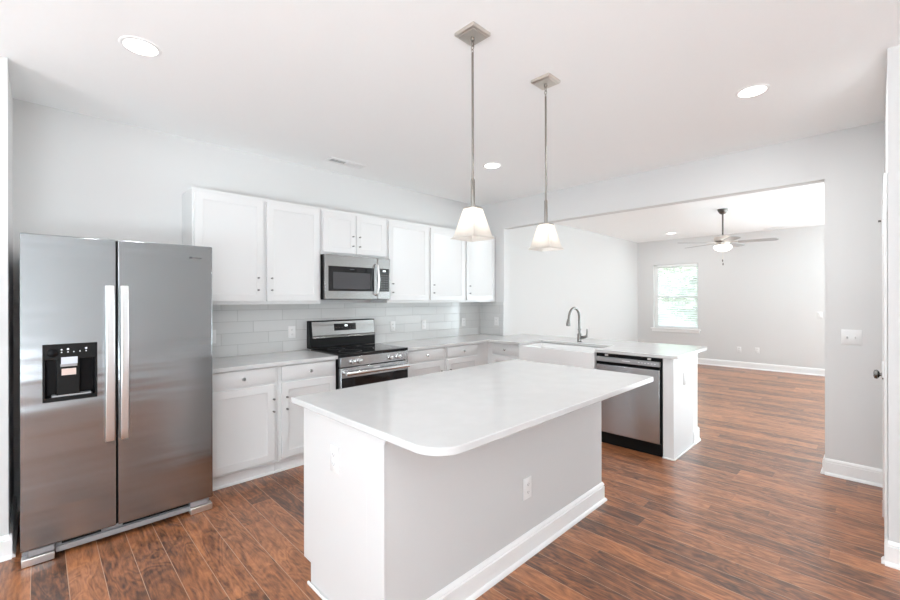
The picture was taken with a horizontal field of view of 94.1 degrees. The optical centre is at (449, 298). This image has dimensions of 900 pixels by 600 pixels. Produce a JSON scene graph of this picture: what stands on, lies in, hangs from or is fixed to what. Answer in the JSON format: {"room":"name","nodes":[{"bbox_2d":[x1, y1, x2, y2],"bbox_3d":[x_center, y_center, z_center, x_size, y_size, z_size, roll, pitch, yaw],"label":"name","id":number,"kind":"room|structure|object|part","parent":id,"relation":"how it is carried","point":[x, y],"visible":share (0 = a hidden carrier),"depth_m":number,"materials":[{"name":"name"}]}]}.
{"room":"kitchen","nodes":[
{"label":"kitchen","id":0,"kind":"room"},
{"bbox_2d":[0,56,12,535],"bbox_3d":[-4.175,0.054,1.110,4.165,2.740,0.761,0,0,-45],"label":"wall","id":1,"kind":"structure","parent":0,"point":[6,99],"depth_m":2.29,"materials":[{"name":"white paint"}]},
{"bbox_2d":[0,495,18,561],"bbox_3d":[-4.111,1.359,1.067,4.192,0.130,0.667,0,0,-45],"label":"baseboard","id":2,"kind":"structure","parent":1,"relation":"attached to","point":[8,543],"depth_m":2.31,"materials":[{"name":"white paint"}]},
{"bbox_2d":[13,98,637,513],"bbox_3d":[0.753,0.044,6.403,10.285,2.740,0.120,0,0,-45],"label":"wall","id":3,"kind":"structure","parent":0,"point":[75,174],"depth_m":3.51,"materials":[{"name":"white paint"}]},
{"bbox_2d":[182,187,320,304],"bbox_3d":[-1.689,-0.406,3.674,1.059,0.905,0.348,0,0,-45],"label":"upper cabinet","id":4,"kind":"object","parent":3,"relation":"attached to","point":[265,251],"visible":0.97,"depth_m":3.53,"materials":[{"name":"white paint"}]},
{"bbox_3d":[-1.775,-0.405,3.393,0.518,0.852,0.019,0,0,-44],"label":"door","id":5,"kind":"part","parent":4,"relation":"part of","materials":[{"name":"white paint"}]},
{"bbox_3d":[-1.399,-0.406,3.762,0.484,0.852,0.019,0,0,-44],"label":"door","id":6,"kind":"part","parent":4,"relation":"part of","materials":[{"name":"white paint"}]},
{"bbox_2d":[320,208,386,258],"bbox_3d":[-1.039,-0.642,4.313,0.760,0.435,0.348,0,0,-45],"label":"upper cabinet","id":7,"kind":"object","parent":3,"relation":"attached to","point":[343,233],"visible":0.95,"depth_m":4.17,"materials":[{"name":"white paint"}]},
{"bbox_3d":[-1.075,-0.639,4.081,0.352,0.388,0.019,0,0,-44],"label":"door","id":8,"kind":"part","parent":7,"relation":"part of","materials":[{"name":"white paint"}]},
{"bbox_2d":[321,254,389,299],"bbox_3d":[-1.007,-0.206,4.281,0.752,0.430,0.435,0,0,-45],"label":"microwave","id":9,"kind":"object","parent":7,"relation":"attached to","point":[342,277],"visible":0.97,"depth_m":4.13,"materials":[{"name":"silver metal"}]},
{"bbox_3d":[-1.040,-0.208,4.315,0.752,0.426,0.340,0,0,-44],"label":"casing","id":10,"kind":"part","parent":9,"relation":"part of","materials":[{"name":"black plastic"}]},
{"bbox_3d":[-0.957,-0.177,4.112,0.415,0.160,0.001,0,0,-44],"label":"viewing glass","id":11,"kind":"part","parent":9,"relation":"part of","materials":[{"name":"grey glass"}]},
{"bbox_3d":[-0.740,-0.195,4.286,0.029,0.334,0.069,0,0,-44],"label":"handle","id":12,"kind":"part","parent":9,"relation":"part of","materials":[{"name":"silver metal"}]},
{"bbox_3d":[-0.698,-0.208,4.390,0.159,0.422,0.029,0,0,-44],"label":"control panel","id":13,"kind":"part","parent":9,"relation":"part of","materials":[{"name":"silver metal"}]},
{"bbox_3d":[-0.813,-0.639,4.339,0.366,0.388,0.019,0,0,-44],"label":"door","id":14,"kind":"part","parent":7,"relation":"part of","materials":[{"name":"white paint"}]},
{"bbox_2d":[212,302,503,357],"bbox_3d":[-0.726,0.274,4.566,3.669,0.458,0.424,0,0,-45],"label":"backsplash","id":15,"kind":"structure","parent":3,"relation":"attached to","point":[245,329],"depth_m":4.36,"materials":[{"name":"tile"}]},
{"bbox_2d":[212,330,215,343],"bbox_3d":[-2.029,0.322,3.566,0.072,0.116,0.007,0,0,-45],"label":"electrical outlet","id":16,"kind":"object","parent":15,"relation":"attached to","point":[213,331],"visible":0.39,"depth_m":3.58,"materials":[{"name":"white plastic"}]},
{"bbox_2d":[288,326,294,337],"bbox_3d":[-1.530,0.321,4.056,0.072,0.116,0.007,0,0,-45],"label":"electrical outlet","id":17,"kind":"object","parent":15,"relation":"attached to","point":[291,329],"visible":1,"depth_m":4.05,"materials":[{"name":"white plastic"}]},
{"bbox_2d":[390,321,394,330],"bbox_3d":[-0.669,0.320,4.902,0.072,0.116,0.007,0,0,-45],"label":"electrical outlet","id":18,"kind":"object","parent":15,"relation":"attached to","point":[392,323],"visible":1,"depth_m":4.90,"materials":[{"name":"white plastic"}]},
{"bbox_2d":[421,320,425,328],"bbox_3d":[-0.327,0.319,5.238,0.072,0.116,0.007,0,0,-45],"label":"electrical outlet","id":19,"kind":"object","parent":15,"relation":"attached to","point":[423,322],"visible":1,"depth_m":5.23,"materials":[{"name":"white plastic"}]},
{"bbox_2d":[462,318,465,325],"bbox_3d":[0.189,0.318,5.746,0.072,0.116,0.007,0,0,-45],"label":"electrical outlet","id":20,"kind":"object","parent":15,"relation":"attached to","point":[463,319],"visible":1,"depth_m":5.75,"materials":[{"name":"white plastic"}]},
{"bbox_2d":[371,219,428,302],"bbox_3d":[-0.553,-0.408,4.791,0.599,0.905,0.348,0,0,-45],"label":"upper cabinet","id":21,"kind":"object","parent":3,"relation":"attached to","point":[407,242],"visible":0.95,"depth_m":4.68,"materials":[{"name":"white paint"}]},
{"bbox_3d":[-0.456,-0.408,4.689,0.567,0.852,0.019,0,0,-44],"label":"door","id":22,"kind":"part","parent":21,"relation":"part of","materials":[{"name":"white paint"}]},
{"bbox_2d":[429,225,464,302],"bbox_3d":[-0.119,-0.409,5.218,0.614,0.905,0.348,0,0,-45],"label":"upper cabinet","id":23,"kind":"object","parent":3,"relation":"attached to","point":[446,254],"visible":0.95,"depth_m":5.08,"materials":[{"name":"white paint"}]},
{"bbox_2d":[465,236,494,301],"bbox_3d":[0.309,-0.410,5.638,0.582,0.905,0.348,0,0,-45],"label":"upper cabinet","id":24,"kind":"object","parent":3,"relation":"attached to","point":[479,255],"visible":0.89,"depth_m":5.52,"materials":[{"name":"white paint"}]},
{"bbox_2d":[494,236,494,301],"bbox_3d":[0.512,-0.410,5.886,0.052,0.905,0.279,0,0,-45],"label":"trim","id":25,"kind":"structure","parent":24,"relation":"attached to","point":[494,236],"depth_m":5.79,"materials":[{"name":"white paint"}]},
{"bbox_2d":[0,0,899,242],"bbox_3d":[1.751,-1.369,2.436,14.720,0.080,7.180,0,0,-45],"label":"ceiling","id":26,"kind":"structure","parent":0,"point":[384,86],"depth_m":2.55,"materials":[{"name":"white paint"}]},
{"bbox_2d":[118,36,161,56],"bbox_3d":[-1.621,-1.318,2.198,0.184,0.006,0.184,0,0,-45],"label":"recessed light","id":27,"kind":"object","parent":26,"relation":"in","point":[137,45],"visible":1,"depth_m":2.19,"materials":[{"name":"white paint"}]},
{"bbox_2d":[324,157,366,168],"bbox_3d":[-1.014,-1.318,4.079,0.390,0.008,0.140,0,0,-45],"label":"ceiling vent","id":28,"kind":"object","parent":26,"relation":"in","point":[330,159],"visible":1,"depth_m":4.06,"materials":[{"name":"white metal"}]},
{"bbox_2d":[451,21,494,241],"bbox_3d":[0.113,-0.811,2.087,0.160,1.026,0.160,0,0,-45],"label":"pendant lamp","id":29,"kind":"object","parent":26,"relation":"hanging from","point":[472,226],"visible":1,"depth_m":2.07,"materials":[{"name":"white glass"}]},
{"bbox_3d":[0.113,-0.905,2.087,0.011,0.640,0.011,0,0,30],"label":"rod","id":30,"kind":"part","parent":29,"relation":"part of","materials":[{"name":"silver metal"}]},
{"bbox_2d":[463,178,482,208],"bbox_3d":[0.114,-0.523,2.087,0.068,0.149,0.068,0,0,-44],"label":"socket","id":31,"kind":"object","parent":29,"relation":"attached to","point":[472,206],"depth_m":2.08,"materials":[{"name":"silver metal"}]},
{"bbox_3d":[0.114,-0.373,2.087,0.160,0.150,0.160,0,0,-44],"label":"lamp shade","id":32,"kind":"part","parent":29,"relation":"part of","materials":[{"name":"white glass"}]},
{"bbox_2d":[483,163,500,168],"bbox_3d":[0.419,-1.322,4.170,0.184,0.006,0.184,0,0,-45],"label":"recessed light","id":33,"kind":"object","parent":26,"relation":"in","point":[487,165],"visible":1,"depth_m":4.15,"materials":[{"name":"white paint"}]},
{"bbox_2d":[527,73,564,251],"bbox_3d":[0.581,-0.812,2.543,0.160,1.026,0.160,0,0,-45],"label":"pendant lamp","id":34,"kind":"object","parent":26,"relation":"hanging from","point":[545,238],"visible":1,"depth_m":2.53,"materials":[{"name":"white glass"}]},
{"bbox_2d":[538,200,553,224],"bbox_3d":[0.582,-0.524,2.543,0.068,0.149,0.068,0,0,-44],"label":"socket","id":35,"kind":"object","parent":34,"relation":"attached to","point":[545,202],"depth_m":2.53,"materials":[{"name":"silver metal"}]},
{"bbox_3d":[0.581,-0.906,2.543,0.011,0.640,0.011,0,0,-30],"label":"rod","id":36,"kind":"part","parent":34,"relation":"part of","materials":[{"name":"silver metal"}]},
{"bbox_3d":[0.582,-0.374,2.543,0.160,0.150,0.160,0,0,-44],"label":"lamp shade","id":37,"kind":"part","parent":34,"relation":"part of","materials":[{"name":"white glass"}]},
{"bbox_2d":[688,208,778,264],"bbox_3d":[4.099,-0.917,6.233,1.246,0.832,1.239,0,0,-45],"label":"ceiling fan","id":38,"kind":"object","parent":26,"relation":"hanging from","point":[722,242],"visible":1,"depth_m":6.17,"materials":[{"name":"grey metal"}]},
{"bbox_3d":[4.059,-0.747,6.238,0.236,0.088,0.236,0,0,-44],"label":"lamp shade","id":39,"kind":"part","parent":38,"relation":"part of","materials":[{"name":"white glass"}]},
{"bbox_3d":[3.917,-0.835,5.839,0.132,0.028,0.465,0,0,19],"label":"blade","id":40,"kind":"part","parent":38,"relation":"part of","materials":[{"name":"grey"}]},
{"bbox_3d":[4.407,-0.836,6.477,0.465,0.028,0.132,0,0,-35],"label":"blade","id":41,"kind":"part","parent":38,"relation":"part of","materials":[{"name":"grey"}]},
{"bbox_3d":[4.394,-0.836,5.981,0.465,0.028,0.132,0,0,37],"label":"blade","id":42,"kind":"part","parent":38,"relation":"part of","materials":[{"name":"grey"}]},
{"bbox_2d":[735,84,769,97],"bbox_3d":[1.933,-1.326,2.681,0.184,0.006,0.184,0,0,-45],"label":"recessed light","id":43,"kind":"object","parent":26,"relation":"in","point":[753,90],"visible":1,"depth_m":2.67,"materials":[{"name":"white paint"}]},
{"bbox_2d":[0,364,899,599],"bbox_3d":[1.757,1.442,2.436,14.720,0.060,7.180,0,0,-45],"label":"floor","id":44,"kind":"structure","parent":0,"point":[748,511],"depth_m":2.46,"materials":[{"name":"brown wood"}]},
{"bbox_2d":[20,233,212,568],"bbox_3d":[-2.196,0.535,2.787,0.908,1.766,0.876,0,0,-45],"label":"refrigerator","id":45,"kind":"object","parent":44,"relation":"on","point":[116,420],"visible":1,"depth_m":2.43,"materials":[{"name":"grey metal"}]},
{"bbox_3d":[-2.156,0.295,2.274,0.046,0.046,0.007,0,0,-44],"label":"round knob","id":46,"kind":"part","parent":45,"relation":"part of","materials":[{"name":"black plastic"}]},
{"bbox_3d":[-2.130,0.493,2.352,0.394,1.683,0.062,0,0,-44],"label":"door","id":47,"kind":"part","parent":45,"relation":"part of","materials":[{"name":"silver metal"}]},
{"bbox_3d":[-1.967,0.375,2.426,0.041,0.905,0.039,0,0,-44],"label":"handle","id":48,"kind":"part","parent":45,"relation":"part of","materials":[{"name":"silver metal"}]},
{"bbox_3d":[-1.919,0.375,2.474,0.038,0.905,0.039,0,0,-44],"label":"handle","id":49,"kind":"part","parent":45,"relation":"part of","materials":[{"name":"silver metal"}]},
{"bbox_3d":[-1.802,0.492,2.674,0.504,1.683,0.062,0,0,-44],"label":"door","id":50,"kind":"part","parent":45,"relation":"part of","materials":[{"name":"silver metal"}]},
{"bbox_2d":[212,366,276,490],"bbox_3d":[-1.769,0.977,3.387,0.522,0.883,0.643,0,0,-45],"label":"base cabinet","id":51,"kind":"object","parent":44,"relation":"on","point":[244,402],"visible":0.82,"depth_m":3.19,"materials":[{"name":"white paint"}]},
{"bbox_3d":[-1.573,0.604,3.181,0.478,0.116,0.019,0,0,-44],"label":"drawer","id":52,"kind":"part","parent":51,"relation":"part of","materials":[{"name":"white paint"}]},
{"bbox_2d":[212,350,337,372],"bbox_3d":[-1.580,0.519,3.568,1.042,0.030,0.630,0,0,-45],"label":"countertop","id":53,"kind":"structure","parent":51,"relation":"on","point":[244,362],"depth_m":3.49,"materials":[{"name":"white stone"}]},
{"bbox_2d":[274,359,335,472],"bbox_3d":[-1.395,0.977,3.753,0.520,0.883,0.643,0,0,-45],"label":"base cabinet","id":54,"kind":"object","parent":44,"relation":"on","point":[293,380],"visible":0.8,"depth_m":3.47,"materials":[{"name":"white paint"}]},
{"bbox_3d":[-1.192,0.603,3.556,0.480,0.116,0.019,0,0,-44],"label":"drawer","id":55,"kind":"part","parent":54,"relation":"part of","materials":[{"name":"white paint"}]},
{"bbox_3d":[-1.191,0.985,3.556,0.480,0.609,0.019,0,0,-44],"label":"door","id":56,"kind":"part","parent":54,"relation":"part of","materials":[{"name":"white paint"}]},
{"bbox_2d":[307,318,409,389],"bbox_3d":[-0.897,0.818,4.169,0.762,1.198,0.720,0,0,-45],"label":"electric range","id":57,"kind":"object","parent":44,"relation":"on","point":[357,364],"visible":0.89,"depth_m":4.13,"materials":[{"name":"silver metal"}]},
{"bbox_2d":[311,343,407,356],"bbox_3d":[-0.892,0.505,4.163,0.762,0.027,0.566,0,0,-44],"label":"cooktop","id":58,"kind":"object","parent":57,"relation":"in","point":[367,349],"depth_m":4.08,"materials":[{"name":"black glass"}]},
{"bbox_3d":[-0.705,0.914,3.974,0.754,0.595,0.044,0,0,-44],"label":"oven door","id":59,"kind":"part","parent":57,"relation":"part of","materials":[{"name":"silver metal"}]},
{"bbox_3d":[-0.709,0.565,3.977,0.754,0.088,0.036,0,0,-44],"label":"control panel","id":60,"kind":"part","parent":57,"relation":"part of","materials":[{"name":"silver metal"}]},
{"bbox_3d":[-0.657,0.662,3.924,0.702,0.033,0.033,0,0,-44],"label":"handle","id":61,"kind":"part","parent":57,"relation":"part of","materials":[{"name":"silver metal"}]},
{"bbox_2d":[405,347,443,376],"bbox_3d":[-0.451,0.975,4.681,0.556,0.883,0.643,0,0,-45],"label":"base cabinet","id":62,"kind":"object","parent":44,"relation":"on","point":[425,361],"visible":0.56,"depth_m":4.46,"materials":[{"name":"white paint"}]},
{"bbox_3d":[-0.257,0.601,4.475,0.510,0.116,0.019,0,0,-44],"label":"drawer","id":63,"kind":"part","parent":62,"relation":"part of","materials":[{"name":"white paint"}]},
{"bbox_3d":[-0.256,0.983,4.475,0.510,0.609,0.019,0,0,-44],"label":"door","id":64,"kind":"part","parent":62,"relation":"part of","materials":[{"name":"white paint"}]},
{"bbox_2d":[377,334,706,358],"bbox_3d":[0.901,0.514,4.517,2.280,0.030,2.755,0,0,-45],"label":"countertop","id":65,"kind":"structure","parent":62,"relation":"on","point":[643,349],"depth_m":4.68,"materials":[{"name":"white stone"}]},
{"bbox_2d":[519,343,598,368],"bbox_3d":[1.263,0.613,4.621,0.448,0.163,0.904,0,0,-45],"label":"farmhouse sink","id":66,"kind":"object","parent":65,"relation":"in","point":[560,354],"visible":0.8,"depth_m":4.51,"materials":[{"name":"white ceramic"}]},
{"bbox_2d":[566,307,587,341],"bbox_3d":[1.437,0.295,4.739,0.306,0.407,0.135,0,0,-45],"label":"faucet","id":67,"kind":"object","parent":65,"relation":"on","point":[580,337],"visible":1,"depth_m":4.81,"materials":[{"name":"silver metal"}]},
{"bbox_2d":[304,401,606,599],"bbox_3d":[0.173,0.973,2.533,1.894,0.883,0.723,0,0,-45],"label":"kitchen island","id":68,"kind":"object","parent":44,"relation":"on","point":[395,522],"visible":0.66,"depth_m":1.96,"materials":[{"name":"grey paint"}]},
{"bbox_3d":[-0.478,1.408,1.854,0.012,0.016,0.653,0,0,-44],"label":"shoe moulding","id":69,"kind":"part","parent":68,"relation":"part of","materials":[{"name":"white paint"}]},
{"bbox_2d":[330,444,338,473],"bbox_3d":[-0.528,0.730,1.909,0.007,0.116,0.072,0,0,-45],"label":"electrical outlet","id":70,"kind":"object","parent":68,"relation":"attached to","point":[334,451],"visible":1,"depth_m":1.90,"materials":[{"name":"white plastic"}]},
{"bbox_3d":[-0.538,0.975,1.939,0.018,0.883,0.573,0,0,-44],"label":"panel","id":71,"kind":"part","parent":68,"relation":"part of","materials":[{"name":"white paint"}]},
{"bbox_3d":[-0.298,0.974,1.684,0.006,0.883,0.122,0,0,-44],"label":"post","id":72,"kind":"part","parent":68,"relation":"part of","materials":[{"name":"white paint"}]},
{"bbox_2d":[291,359,652,456],"bbox_3d":[0.251,0.516,2.419,1.900,0.030,1.105,0,0,-45],"label":"island countertop","id":73,"kind":"structure","parent":68,"relation":"on","point":[457,411],"depth_m":2.05,"materials":[{"name":"white stone"}]},
{"bbox_3d":[0.387,1.349,2.325,1.880,0.130,0.128,0,0,-44],"label":"baseboard","id":74,"kind":"part","parent":68,"relation":"part of","materials":[{"name":"white paint"}]},
{"bbox_2d":[523,476,530,500],"bbox_3d":[0.428,1.042,2.310,0.072,0.116,0.007,0,0,-45],"label":"electrical outlet","id":75,"kind":"object","parent":68,"relation":"attached to","point":[527,481],"visible":1,"depth_m":2.30,"materials":[{"name":"white plastic"}]},
{"bbox_2d":[444,342,487,370],"bbox_3d":[0.014,0.974,5.139,0.745,0.883,0.643,0,0,-45],"label":"base cabinet","id":76,"kind":"object","parent":44,"relation":"on","point":[469,355],"visible":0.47,"depth_m":4.89,"materials":[{"name":"white paint"}]},
{"bbox_3d":[0.147,0.600,4.872,0.503,0.116,0.019,0,0,-44],"label":"drawer","id":77,"kind":"part","parent":76,"relation":"part of","materials":[{"name":"white paint"}]},
{"bbox_3d":[0.148,0.982,4.872,0.503,0.609,0.019,0,0,-44],"label":"door","id":78,"kind":"part","parent":76,"relation":"part of","materials":[{"name":"white paint"}]},
{"bbox_2d":[488,342,543,363],"bbox_3d":[0.821,0.972,5.190,0.588,0.883,0.510,0,0,-45],"label":"base cabinet","id":79,"kind":"object","parent":44,"relation":"on","point":[497,352],"visible":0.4,"depth_m":5.02,"materials":[{"name":"white paint"}]},
{"bbox_3d":[0.662,0.599,4.985,0.019,0.116,0.408,0,0,-44],"label":"drawer","id":80,"kind":"part","parent":79,"relation":"part of","materials":[{"name":"white paint"}]},
{"bbox_3d":[0.663,0.981,4.985,0.019,0.609,0.408,0,0,-44],"label":"door","id":81,"kind":"part","parent":79,"relation":"part of","materials":[{"name":"white paint"}]},
{"bbox_2d":[596,352,662,456],"bbox_3d":[1.854,0.971,4.132,0.561,0.876,0.614,0,0,-45],"label":"dishwasher","id":82,"kind":"object","parent":44,"relation":"on","point":[632,419],"visible":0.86,"depth_m":3.88,"materials":[{"name":"silver metal"}]},
{"bbox_3d":[1.665,0.588,3.949,0.034,0.044,0.592,0,0,-44],"label":"control panel","id":83,"kind":"part","parent":82,"relation":"part of","materials":[{"name":"grey paint"}]},
{"bbox_3d":[1.669,0.625,3.953,0.024,0.026,0.592,0,0,-44],"label":"pocket handle","id":84,"kind":"part","parent":82,"relation":"part of","materials":[{"name":"silver plastic"}]},
{"bbox_3d":[1.679,1.357,3.959,0.025,0.106,0.610,0,0,-44],"label":"toe panel","id":85,"kind":"part","parent":82,"relation":"part of","materials":[{"name":"black plastic"}]},
{"bbox_2d":[662,355,694,460],"bbox_3d":[2.124,0.969,3.882,0.590,0.883,0.105,0,0,-45],"label":"peninsula end panel","id":86,"kind":"object","parent":44,"relation":"on","point":[678,433],"visible":0.9,"depth_m":3.73,"materials":[{"name":"white paint"}]},
{"bbox_3d":[2.125,1.404,3.882,0.590,0.014,0.105,0,0,-44],"label":"shoe moulding","id":87,"kind":"part","parent":86,"relation":"part of","materials":[{"name":"white paint"}]},
{"bbox_2d":[684,372,686,384],"bbox_3d":[2.171,0.735,3.867,0.072,0.116,0.007,0,0,-45],"label":"electrical outlet","id":88,"kind":"object","parent":86,"relation":"attached to","point":[685,373],"visible":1,"depth_m":3.87,"materials":[{"name":"white plastic"}]},
{"bbox_2d":[480,121,883,468],"bbox_3d":[1.907,0.041,4.634,0.180,2.740,4.021,0,0,-45],"label":"wall","id":89,"kind":"structure","parent":0,"point":[849,162],"depth_m":3.34,"materials":[{"name":"white paint"}]},
{"bbox_2d":[494,317,498,325],"bbox_3d":[0.639,0.309,5.777,0.007,0.116,0.072,0,0,-45],"label":"electrical outlet","id":90,"kind":"object","parent":89,"relation":"attached to","point":[496,319],"visible":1,"depth_m":5.77,"materials":[{"name":"white plastic"}]},
{"bbox_2d":[693,427,700,444],"bbox_3d":[1.631,1.347,4.949,0.189,0.130,2.319,0,0,-45],"label":"baseboard","id":91,"kind":"structure","parent":89,"relation":"attached to","point":[697,439],"depth_m":4.12,"materials":[{"name":"white paint"}]},
{"bbox_2d":[820,454,882,487],"bbox_3d":[3.164,1.344,3.303,0.158,0.130,0.361,0,0,-45],"label":"baseboard","id":92,"kind":"structure","parent":89,"relation":"attached to","point":[868,475],"depth_m":3.25,"materials":[{"name":"white paint"}]},
{"bbox_2d":[841,329,861,344],"bbox_3d":[3.120,0.299,3.259,0.016,0.116,0.118,0,0,-45],"label":"light switch","id":93,"kind":"object","parent":89,"relation":"attached to","point":[850,337],"visible":1,"depth_m":3.26,"materials":[{"name":"white plastic"}]},
{"bbox_2d":[638,225,824,368],"bbox_3d":[6.949,0.031,7.542,0.150,2.740,7.181,0,0,-45],"label":"wall","id":94,"kind":"structure","parent":0,"point":[768,296],"depth_m":8.36,"materials":[{"name":"white paint"}]},
{"bbox_2d":[651,327,700,332],"bbox_3d":[5.046,0.703,9.391,0.115,0.084,1.022,0,0,-45],"label":"sill","id":95,"kind":"structure","parent":94,"relation":"attached to","point":[652,328],"depth_m":9.34,"materials":[{"name":"white paint"}]},
{"bbox_2d":[655,265,697,328],"bbox_3d":[5.103,-0.058,9.449,0.050,1.435,0.922,0,0,-45],"label":"window","id":96,"kind":"structure","parent":94,"relation":"in","point":[656,267],"depth_m":9.72,"materials":[{"name":"white paint"}]},
{"bbox_2d":[657,263,697,328],"bbox_3d":[5.086,-0.059,9.379,0.054,1.425,0.831,0,0,-45],"label":"window blind","id":97,"kind":"object","parent":96,"relation":"attached to","point":[663,302],"visible":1,"depth_m":9.36,"materials":[{"name":"white plastic"}]},
{"bbox_3d":[5.085,-0.749,9.380,0.052,0.046,0.831,0,0,-44],"label":"head rail","id":98,"kind":"part","parent":97,"relation":"part of","materials":[{"name":"white plastic"}]},
{"bbox_3d":[5.088,0.642,9.380,0.050,0.022,0.823,0,0,-44],"label":"rail","id":99,"kind":"part","parent":97,"relation":"part of","materials":[{"name":"white plastic"}]},
{"bbox_3d":[5.259,-0.048,9.166,0.002,1.355,0.002,0,0,-44],"label":"lift cord","id":100,"kind":"part","parent":97,"relation":"part of","materials":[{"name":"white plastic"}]},
{"bbox_3d":[5.117,-0.070,9.434,0.048,0.045,0.792,0,0,-44],"label":"meeting rail","id":101,"kind":"part","parent":96,"relation":"part of","materials":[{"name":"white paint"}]},
{"bbox_2d":[697,358,824,375],"bbox_3d":[5.855,1.338,8.532,0.026,0.130,3.991,0,0,-45],"label":"baseboard","id":102,"kind":"structure","parent":94,"relation":"attached to","point":[736,364],"depth_m":8.22,"materials":[{"name":"white paint"}]},
{"bbox_2d":[817,312,822,317],"bbox_3d":[6.740,0.293,7.637,0.016,0.116,0.072,0,0,-45],"label":"light switch","id":103,"kind":"object","parent":94,"relation":"attached to","point":[819,314],"visible":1,"depth_m":7.64,"materials":[{"name":"white plastic"}]},
{"bbox_2d":[884,45,899,542],"bbox_3d":[3.860,0.037,1.674,1.417,2.740,2.940,0,0,-45],"label":"wall","id":104,"kind":"structure","parent":0,"point":[892,93],"depth_m":2.21,"materials":[{"name":"white paint"}]},
{"bbox_2d":[873,199,883,516],"bbox_3d":[2.676,0.391,2.612,0.829,2.022,0.058,0,0,-45],"label":"door","id":105,"kind":"structure","parent":104,"relation":"in","point":[876,374],"depth_m":2.70,"materials":[{"name":"white paint"}]},
{"bbox_3d":[2.914,0.514,2.853,0.064,0.064,0.048,0,0,-44],"label":"handle","id":106,"kind":"part","parent":105,"relation":"part of","materials":[{"name":"silver metal"}]},
{"bbox_2d":[882,173,887,541],"bbox_3d":[2.693,0.365,2.597,0.965,2.090,0.013,0,0,-45],"label":"trim","id":107,"kind":"structure","parent":104,"relation":"attached to","point":[884,196],"depth_m":2.26,"materials":[{"name":"white paint"}]},
{"bbox_2d":[881,537,899,569],"bbox_3d":[3.247,1.343,1.298,0.065,0.130,2.667,0,0,-45],"label":"baseboard","id":108,"kind":"structure","parent":104,"relation":"attached to","point":[891,558],"depth_m":2.21,"materials":[{"name":"white paint"}]},
{"label":"outside","id":109,"kind":"structure","parent":0,"visible":0},
{"bbox_2d":[659,313,696,325],"bbox_3d":[19.835,1.824,30.030,49.650,0.100,65.000,0,0,-45],"label":"lawn","id":110,"kind":"structure","parent":109,"point":[659,313],"depth_m":34.39,"materials":[{"name":"green"}]},
{"bbox_2d":[659,265,696,325],"bbox_3d":[9.428,-0.216,15.431,3.635,4.052,3.602,0,0,-45],"label":"leafy tree","id":111,"kind":"object","parent":110,"relation":"on","point":[696,265],"visible":0.09,"depth_m":15.20,"materials":[{"name":"green plant"}]}
]}

